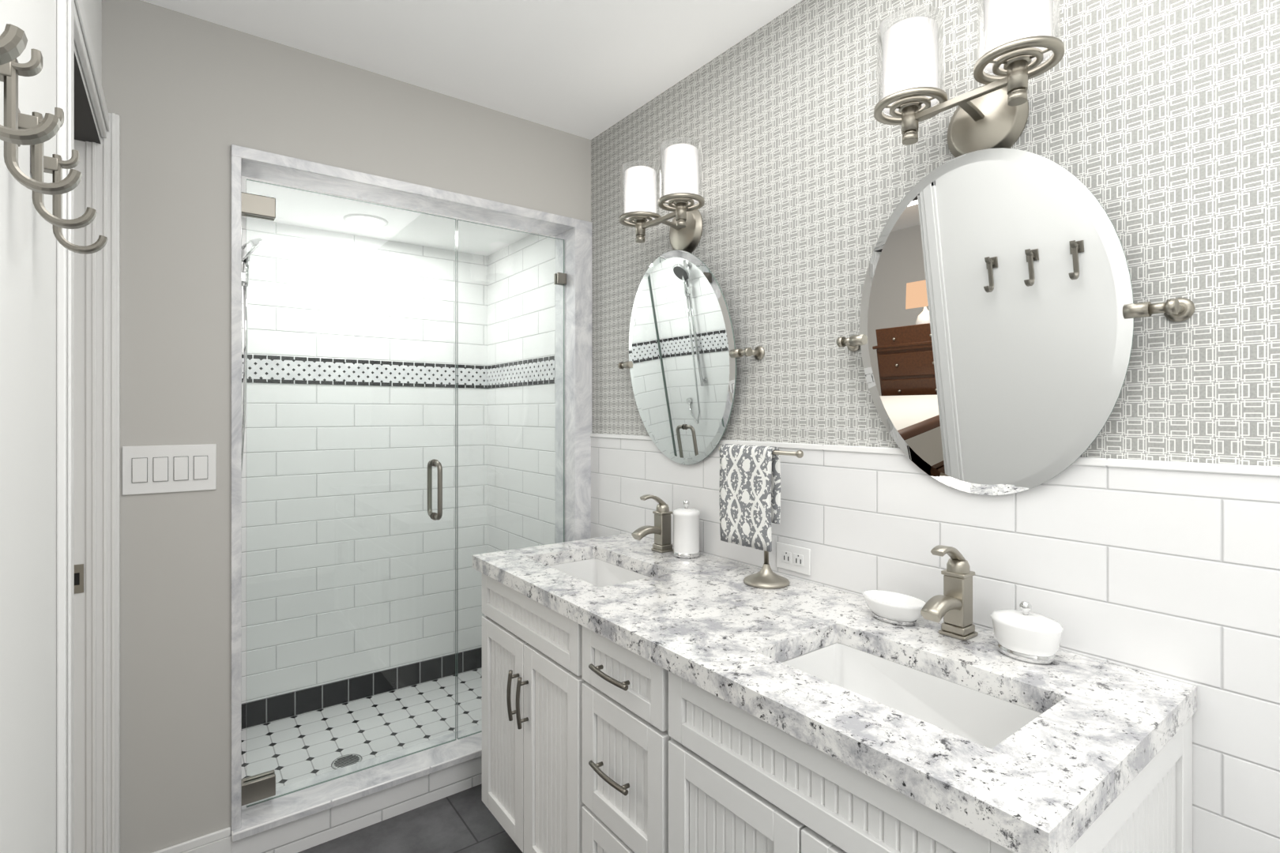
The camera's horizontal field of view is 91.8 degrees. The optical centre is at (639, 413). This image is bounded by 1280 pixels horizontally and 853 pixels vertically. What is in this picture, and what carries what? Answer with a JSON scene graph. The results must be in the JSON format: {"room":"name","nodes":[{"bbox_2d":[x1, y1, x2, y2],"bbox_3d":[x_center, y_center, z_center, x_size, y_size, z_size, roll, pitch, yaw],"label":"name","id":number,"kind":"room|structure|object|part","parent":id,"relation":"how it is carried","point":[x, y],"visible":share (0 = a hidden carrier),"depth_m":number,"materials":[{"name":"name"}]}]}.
{"room":"bathroom","nodes":[
{"label":"bathroom","id":0,"kind":"room"},
{"bbox_2d":[0,0,101,852],"bbox_3d":[-0.438,0.110,0.221,0.120,2.440,3.400,0,0,-37],"label":"wall","id":1,"kind":"structure","parent":0,"point":[28,242],"depth_m":0.82,"materials":[{"name":"white paint"}]},
{"bbox_2d":[0,23,27,64],"bbox_3d":[-0.442,-0.298,0.393,0.077,0.142,0.044,0,0,-37],"label":"hook","id":2,"kind":"object","parent":1,"relation":"attached to","point":[13,40],"visible":1,"depth_m":0.41,"materials":[{"name":"silver metal"}]},
{"bbox_2d":[0,112,60,145],"bbox_3d":[-0.532,-0.298,0.513,0.077,0.142,0.044,0,0,-37],"label":"hook","id":3,"kind":"object","parent":1,"relation":"attached to","point":[48,128],"visible":1,"depth_m":0.52,"materials":[{"name":"silver metal"}]},
{"bbox_2d":[0,48,82,195],"bbox_3d":[-0.622,-0.298,0.633,0.077,0.142,0.044,0,0,-37],"label":"hook","id":4,"kind":"object","parent":1,"relation":"attached to","point":[9,72],"visible":0.99,"depth_m":0.62,"materials":[{"name":"silver metal"}]},
{"bbox_2d":[18,107,97,229],"bbox_3d":[-0.711,-0.298,0.753,0.077,0.142,0.044,0,0,-37],"label":"hook","id":5,"kind":"object","parent":1,"relation":"attached to","point":[24,121],"visible":0.61,"depth_m":0.74,"materials":[{"name":"silver metal"}]},
{"bbox_2d":[30,145,107,254],"bbox_3d":[-0.801,-0.298,0.874,0.077,0.142,0.044,0,0,-37],"label":"hook","id":6,"kind":"object","parent":1,"relation":"attached to","point":[54,165],"visible":0.79,"depth_m":0.86,"materials":[{"name":"silver metal"}]},
{"bbox_2d":[56,0,120,852],"bbox_3d":[-1.213,0.275,1.290,0.159,2.110,0.760,0,0,-37],"label":"door frame","id":7,"kind":"structure","parent":1,"relation":"attached to","point":[88,286],"depth_m":1.58,"materials":[{"name":"white wood"}]},
{"bbox_2d":[74,564,83,594],"bbox_3d":[-1.431,0.421,1.575,0.028,0.073,0.002,0,0,-37],"label":"strike plate","id":8,"kind":"object","parent":7,"relation":"attached to","point":[78,569],"visible":0.56,"depth_m":1.58,"materials":[{"name":"silver metal"}]},
{"bbox_2d":[101,0,591,852],"bbox_3d":[-0.895,0.110,2.094,1.625,2.440,0.150,0,0,-37],"label":"wall","id":9,"kind":"structure","parent":0,"point":[183,89],"depth_m":1.74,"materials":[{"name":"grey paint"}]},
{"bbox_2d":[121,444,216,495],"bbox_3d":[-1.287,0.153,1.702,0.205,0.130,0.010,0,0,-37],"label":"switch plate","id":10,"kind":"object","parent":9,"relation":"attached to","point":[145,469],"visible":1,"depth_m":1.69,"materials":[{"name":"white plastic"}]},
{"bbox_2d":[151,827,231,852],"bbox_3d":[-1.274,1.260,1.710,0.245,0.140,0.014,0,0,-37],"label":"baseboard","id":11,"kind":"structure","parent":9,"relation":"attached to","point":[220,841],"depth_m":1.75,"materials":[{"name":"white"}]},
{"bbox_2d":[230,144,592,831],"bbox_3d":[-0.731,0.214,2.209,1.222,1.972,0.162,0,0,-37],"label":"trim","id":12,"kind":"structure","parent":9,"relation":"attached to","point":[577,235],"depth_m":2.20,"materials":[{"name":"stone"}]},
{"bbox_2d":[246,179,564,808],"bbox_3d":[-0.748,0.242,2.197,1.094,1.893,0.010,0,0,-37],"label":"glass frame","id":13,"kind":"structure","parent":12,"relation":"attached to","point":[456,220],"depth_m":2.26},
{"bbox_2d":[241,192,566,805],"bbox_3d":[-0.754,0.256,2.193,1.115,1.830,0.128,0,0,-37],"label":"hardware piece","id":14,"kind":"object","parent":13,"relation":"attached to","point":[261,786],"visible":0.84,"depth_m":1.89,"materials":[{"name":"silver metal"}]},
{"bbox_2d":[241,668,481,788],"bbox_3d":[-1.014,1.310,2.542,1.120,0.040,0.710,0,0,-37],"label":"floor","id":15,"kind":"structure","parent":0,"point":[305,746],"depth_m":2.54,"materials":[{"name":"tile"}]},
{"bbox_2d":[331,753,362,769],"bbox_3d":[-1.083,1.288,2.291,0.104,0.004,0.104,0,0,-37],"label":"shower drain","id":16,"kind":"object","parent":15,"relation":"on","point":[346,760],"visible":0.8,"depth_m":2.29,"materials":[{"name":"silver metal"}]},
{"bbox_2d":[241,217,487,730],"bbox_3d":[-1.263,0.110,2.859,1.300,2.440,0.103,0,0,-37],"label":"wall","id":17,"kind":"structure","parent":0,"point":[348,577],"depth_m":2.78,"materials":[{"name":"white tile"}]},
{"bbox_2d":[241,176,534,255],"bbox_3d":[-1.014,-0.950,2.542,1.120,0.300,0.710,0,0,-37],"label":"ceiling","id":18,"kind":"structure","parent":0,"point":[293,207],"depth_m":2.60,"materials":[{"name":"white paint"}]},
{"bbox_2d":[297,783,522,852],"bbox_3d":[0.235,1.360,0.661,1.725,0.060,3.500,0,0,-37],"label":"floor","id":19,"kind":"structure","parent":0,"point":[460,822],"depth_m":1.97,"materials":[{"name":"tile"}]},
{"bbox_2d":[230,723,481,852],"bbox_3d":[-0.726,1.265,2.202,1.222,0.130,0.180,0,0,-37],"label":"curb","id":20,"kind":"object","parent":19,"relation":"on","point":[295,822],"visible":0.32,"depth_m":2.00,"materials":[{"name":"tile"}]},
{"bbox_2d":[472,533,1197,852],"bbox_3d":[0.184,0.888,1.477,0.613,0.882,1.610,0,0,-37],"label":"vanity cabinet","id":21,"kind":"object","parent":19,"relation":"on","point":[636,698],"visible":1,"depth_m":1.14,"materials":[{"name":"white"}]},
{"bbox_2d":[631,494,673,553],"bbox_3d":[0.039,0.354,1.986,0.140,0.185,0.054,0,0,-37],"label":"faucet","id":22,"kind":"object","parent":21,"relation":"on","point":[661,529],"visible":0.95,"depth_m":1.99,"materials":[{"name":"silver metal"}]},
{"bbox_2d":[672,500,700,558],"bbox_3d":[0.146,0.359,1.943,0.086,0.174,0.086,0,0,-37],"label":"jar","id":23,"kind":"object","parent":21,"relation":"on","point":[686,521],"visible":1,"depth_m":1.91,"materials":[{"name":"white ceramic"}]},
{"bbox_2d":[718,446,803,589],"bbox_3d":[0.315,0.269,1.654,0.120,0.354,0.294,0,0,-37],"label":"towel stand","id":24,"kind":"object","parent":21,"relation":"on","point":[766,578],"visible":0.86,"depth_m":1.60,"materials":[{"name":"silver metal"}]},
{"bbox_2d":[719,444,780,552],"bbox_3d":[0.294,0.223,1.681,0.048,0.271,0.185,0,0,-37],"label":"hand towel","id":25,"kind":"object","parent":24,"relation":"on","point":[750,476],"visible":1,"depth_m":1.65,"materials":[{"name":"grey fabric"}]},
{"bbox_2d":[862,590,926,626],"bbox_3d":[0.549,0.423,1.341,0.093,0.046,0.143,0,0,-37],"label":"soap dish","id":26,"kind":"object","parent":21,"relation":"on","point":[891,608],"visible":0.98,"depth_m":1.33,"materials":[{"name":"white ceramic"}]},
{"bbox_2d":[920,545,978,640],"bbox_3d":[0.607,0.354,1.224,0.140,0.185,0.054,0,0,-37],"label":"faucet","id":27,"kind":"object","parent":21,"relation":"on","point":[955,605],"visible":1,"depth_m":1.23,"materials":[{"name":"silver metal"}]},
{"bbox_2d":[990,601,1062,664],"bbox_3d":[0.710,0.396,1.141,0.089,0.100,0.116,0,0,-37],"label":"lidded jar","id":28,"kind":"object","parent":21,"relation":"on","point":[1024,636],"visible":1,"depth_m":1.11,"materials":[{"name":"white ceramic"}]},
{"bbox_2d":[140,0,801,139],"bbox_3d":[0.191,-1.140,0.721,1.725,0.060,3.650,0,0,-37],"label":"ceiling","id":29,"kind":"structure","parent":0,"point":[579,68],"depth_m":1.85,"materials":[{"name":"white paint"}]},
{"bbox_2d":[487,232,555,553],"bbox_3d":[-0.534,0.110,2.900,0.083,2.440,0.710,0,0,-37],"label":"wall","id":30,"kind":"structure","parent":0,"point":[521,288],"depth_m":2.85,"materials":[{"name":"white tile"}]},
{"bbox_2d":[591,0,1279,466],"bbox_3d":[0.594,0.110,1.539,0.100,2.440,4.480,0,0,-37],"label":"wall","id":31,"kind":"structure","parent":0,"point":[1167,111],"depth_m":1.37,"materials":[{"name":"grey paper"}]},
{"bbox_2d":[619,137,704,252],"bbox_3d":[0.080,-0.667,1.992,0.182,0.294,0.350,0,0,-37],"label":"sconce","id":32,"kind":"object","parent":31,"relation":"attached to","point":[681,163],"visible":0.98,"depth_m":1.99,"materials":[{"name":"white glass"}]},
{"bbox_3d":[0.002,-0.732,2.063,0.131,0.165,0.131,0,0,-37],"label":"lamp shade","id":33,"kind":"part","parent":32,"relation":"part of","materials":[{"name":"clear glass"}]},
{"bbox_3d":[0.126,-0.732,1.896,0.131,0.165,0.131,0,0,-37],"label":"lamp shade","id":34,"kind":"part","parent":32,"relation":"part of","materials":[{"name":"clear glass"}]},
{"bbox_2d":[617,250,764,464],"bbox_3d":[0.126,-0.175,2.013,0.083,0.687,0.662,0,0,-37],"label":"oval mirror","id":35,"kind":"object","parent":31,"relation":"attached to","point":[683,354],"visible":1,"depth_m":1.98,"materials":[{"name":"silver metal"}]},
{"bbox_2d":[590,432,1279,852],"bbox_3d":[0.812,0.706,1.152,0.012,1.249,3.399,0,0,-37],"label":"wainscot","id":36,"kind":"structure","parent":31,"relation":"attached to","point":[1168,570],"depth_m":1.12,"materials":[{"name":"white tile"}]},
{"bbox_2d":[776,542,810,575],"bbox_3d":[0.414,0.393,1.677,0.007,0.070,0.113,0,0,-37],"label":"outlet plate","id":37,"kind":"object","parent":36,"relation":"attached to","point":[792,558],"visible":1,"depth_m":1.67,"materials":[{"name":"white plastic"}]},
{"bbox_2d":[873,0,1064,158],"bbox_3d":[0.646,-0.667,1.232,0.182,0.294,0.350,0,0,-37],"label":"sconce","id":38,"kind":"object","parent":31,"relation":"attached to","point":[1018,34],"visible":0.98,"depth_m":1.25,"materials":[{"name":"white glass"}]},
{"bbox_3d":[0.568,-0.732,1.304,0.131,0.165,0.131,0,0,-37],"label":"lamp shade","id":39,"kind":"part","parent":38,"relation":"part of","materials":[{"name":"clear glass"}]},
{"bbox_3d":[0.692,-0.732,1.137,0.131,0.165,0.131,0,0,-37],"label":"lamp shade","id":40,"kind":"part","parent":38,"relation":"part of","materials":[{"name":"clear glass"}]},
{"bbox_2d":[836,147,1195,495],"bbox_3d":[0.684,-0.175,1.263,0.083,0.687,0.662,0,0,-37],"label":"oval mirror","id":41,"kind":"object","parent":31,"relation":"attached to","point":[999,310],"visible":1,"depth_m":1.22,"materials":[{"name":"silver metal"}]},
{"bbox_3d":[-3.396,-1.140,0.261,4.575,0.060,6.200,0,0,-37],"label":"ceiling","id":42,"kind":"structure","parent":0,"visible":0},
{"bbox_2d":[343,213,387,227],"bbox_3d":[-1.135,-0.794,2.570,0.170,0.012,0.170,0,0,-37],"label":"recessed light","id":43,"kind":"object","parent":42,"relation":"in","point":[359,220],"visible":1,"depth_m":2.55,"materials":[{"name":"white"}]},
{"bbox_3d":[-1.502,0.110,2.178,0.103,2.440,0.710,0,0,-37],"label":"wall","id":44,"kind":"structure","parent":0,"visible":0},
{"bbox_2d":[241,237,263,469],"bbox_3d":[-1.466,-0.187,2.299,0.103,0.946,0.235,0,0,-37],"label":"shower head","id":45,"kind":"object","parent":44,"relation":"attached to","point":[249,247],"visible":0.46,"depth_m":2.25}
]}

